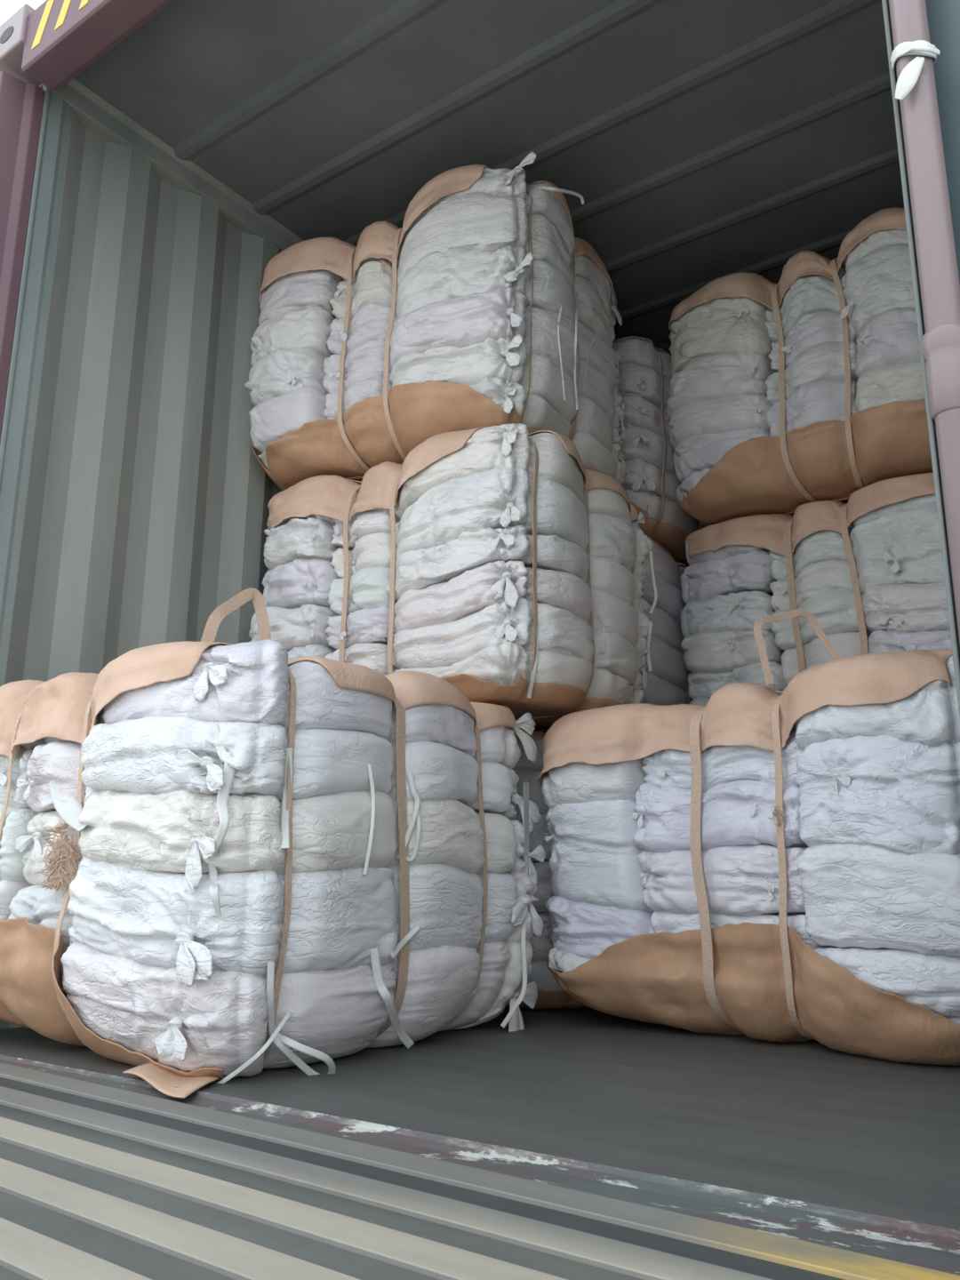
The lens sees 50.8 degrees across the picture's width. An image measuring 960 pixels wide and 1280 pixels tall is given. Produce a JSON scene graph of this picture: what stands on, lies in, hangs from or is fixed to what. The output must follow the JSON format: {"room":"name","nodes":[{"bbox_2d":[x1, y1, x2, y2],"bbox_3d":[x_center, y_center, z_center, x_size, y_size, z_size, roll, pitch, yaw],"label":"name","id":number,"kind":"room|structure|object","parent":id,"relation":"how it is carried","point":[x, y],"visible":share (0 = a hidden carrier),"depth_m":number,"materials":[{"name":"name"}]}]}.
{"room":"shipping container","nodes":[
{"label":"shipping container","id":0,"kind":"room"},
{"bbox_2d":[0,87,282,1029],"bbox_3d":[2.185,0.827,7.401,0.075,2.630,12.000,-9,-17,35],"label":"wall","id":1,"kind":"structure","parent":0,"point":[147,511],"depth_m":3.11,"materials":[{"name":"grey metal"}]},
{"bbox_2d":[0,3,41,86],"bbox_3d":[-1.301,-1.709,2.948,0.172,0.130,0.170,-9,-17,35],"label":"trim","id":2,"kind":"structure","parent":1,"relation":"attached to","point":[12,32],"depth_m":2.87,"materials":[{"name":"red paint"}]},
{"bbox_2d":[0,71,45,441],"bbox_3d":[-1.351,-0.319,2.611,0.100,2.650,0.124,-9,-17,35],"label":"door post","id":3,"kind":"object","parent":1,"relation":"attached to","point":[21,102],"depth_m":2.83,"materials":[{"name":"metal"}]},
{"bbox_2d":[0,86,71,686],"bbox_3d":[-1.285,-0.331,2.708,0.100,2.620,0.100,-9,-17,35],"label":"trim","id":4,"kind":"structure","parent":1,"relation":"attached to","point":[18,428],"depth_m":2.80,"materials":[{"name":"grey paint"}]},
{"bbox_2d":[21,0,175,90],"bbox_3d":[-0.366,-1.811,2.258,2.160,0.198,0.114,-9,-17,35],"label":"trim","id":5,"kind":"structure","parent":1,"relation":"attached to","point":[64,38],"depth_m":2.72,"materials":[{"name":"red paint"}]},
{"bbox_2d":[38,79,303,251],"bbox_3d":[2.204,-0.477,7.710,0.113,0.070,12.000,-9,-17,35],"label":"trim","id":6,"kind":"structure","parent":1,"relation":"attached to","point":[96,114],"depth_m":3.31,"materials":[{"name":"grey paint"}]},
{"bbox_2d":[0,1054,959,1275],"bbox_3d":[-0.387,0.815,1.609,2.540,0.122,0.135,-9,-17,35],"label":"door sill","id":7,"kind":"structure","parent":1,"relation":"attached to","point":[916,1244],"depth_m":1.26,"materials":[{"name":"paint"}]},
{"bbox_2d":[0,1062,959,1279],"bbox_3d":[-1.137,0.736,1.391,3.320,0.074,1.271,-10,-17,37],"label":"metal panel","id":8,"kind":"object","parent":7,"relation":"attached to","point":[98,1181],"visible":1,"depth_m":1.13,"materials":[{"name":"paint"}]},
{"bbox_2d":[0,1007,959,1230],"bbox_3d":[3.158,2.006,6.387,2.490,0.130,12.000,-9,-17,35],"label":"floor","id":9,"kind":"structure","parent":0,"point":[810,1121],"depth_m":1.73,"materials":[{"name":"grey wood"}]},
{"bbox_2d":[0,587,546,1098],"bbox_3d":[-0.420,0.404,2.499,1.369,1.196,1.175,-9,-17,35],"label":"bale","id":10,"kind":"object","parent":9,"relation":"on","point":[222,861],"visible":1,"depth_m":2.07,"materials":[{"name":"white fabric"}]},
{"bbox_2d":[504,730,588,1009],"bbox_3d":[0.276,0.837,3.701,1.021,0.841,1.498,-9,-17,35],"label":"bale","id":11,"kind":"object","parent":9,"relation":"on","point":[551,996],"visible":0.12,"depth_m":2.93,"materials":[{"name":"white fabric"}]},
{"bbox_2d":[248,423,657,731],"bbox_3d":[-0.082,-0.109,3.320,1.130,0.839,0.913,-8,-16,32],"label":"bale","id":12,"kind":"object","parent":11,"relation":"on","point":[489,563],"visible":0.81,"depth_m":2.92,"materials":[{"name":"white fabric"}]},
{"bbox_2d":[244,151,627,490],"bbox_3d":[-0.099,-0.967,3.566,1.148,0.969,1.017,-6,-15,26],"label":"bale","id":13,"kind":"object","parent":12,"relation":"on","point":[486,308],"visible":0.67,"depth_m":3.17,"materials":[{"name":"white fabric"}]},
{"bbox_2d":[640,535,692,705],"bbox_3d":[0.472,0.099,4.211,0.937,0.819,1.165,-9,-17,35],"label":"bale","id":14,"kind":"object","parent":11,"relation":"on","point":[668,684],"visible":0.07,"depth_m":3.77,"materials":[{"name":"white fabric"}]},
{"bbox_2d":[611,336,705,566],"bbox_3d":[0.538,-0.687,4.438,0.994,0.824,1.094,-9,-17,35],"label":"bale","id":15,"kind":"object","parent":14,"relation":"on","point":[651,483],"visible":0.15,"depth_m":3.87,"materials":[{"name":"white fabric"}]},
{"bbox_2d":[536,608,959,1065],"bbox_3d":[0.936,0.519,2.749,1.266,1.040,1.155,-13,-19,43],"label":"bale","id":16,"kind":"object","parent":9,"relation":"on","point":[759,862],"visible":1,"depth_m":2.32,"materials":[{"name":"white fabric"}]},
{"bbox_3d":[1.758,0.867,3.826,1.155,0.858,1.172,-10,-17,36],"label":"bale","id":17,"kind":"object","parent":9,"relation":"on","visible":0},
{"bbox_2d":[680,472,951,706],"bbox_3d":[1.454,0.001,3.802,1.146,0.836,1.141,-11,-18,39],"label":"bale","id":18,"kind":"object","parent":17,"relation":"on","point":[868,568],"visible":0.55,"depth_m":3.46,"materials":[{"name":"white fabric"}]},
{"bbox_2d":[665,207,932,526],"bbox_3d":[1.405,-0.887,3.825,1.124,0.921,1.129,-11,-18,38],"label":"bale","id":19,"kind":"object","parent":18,"relation":"on","point":[807,387],"visible":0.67,"depth_m":3.45,"materials":[{"name":"white fabric"}]},
{"bbox_2d":[73,0,903,354],"bbox_3d":[3.167,-0.693,7.037,2.490,0.058,12.020,-9,-17,35],"label":"ceiling","id":20,"kind":"structure","parent":0,"point":[701,142],"depth_m":3.13,"materials":[{"name":"grey paint"}]},
{"bbox_3d":[4.145,0.503,6.027,0.075,2.630,12.000,-9,-17,35],"label":"wall","id":21,"kind":"structure","parent":0,"visible":0},
{"bbox_2d":[881,0,959,719],"bbox_3d":[0.523,-0.643,1.198,0.056,2.470,0.074,-9,-17,35],"label":"door post","id":22,"kind":"object","parent":21,"relation":"attached to","point":[932,248],"visible":0.99,"depth_m":1.12,"materials":[{"name":"metal"}]},
{"bbox_2d":[890,40,940,100],"bbox_3d":[0.515,-0.662,1.188,0.057,0.086,0.062,-9,-17,35],"label":"tape","id":23,"kind":"object","parent":22,"relation":"attached to","point":[908,76],"visible":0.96,"depth_m":1.17,"materials":[{"name":"grey fabric"}]},
{"bbox_2d":[925,0,959,283],"bbox_3d":[0.597,-0.641,1.247,0.100,2.650,0.124,-9,-17,35],"label":"trim","id":24,"kind":"structure","parent":21,"relation":"attached to","point":[943,16],"depth_m":1.21,"materials":[{"name":"teal paint"}]}
]}

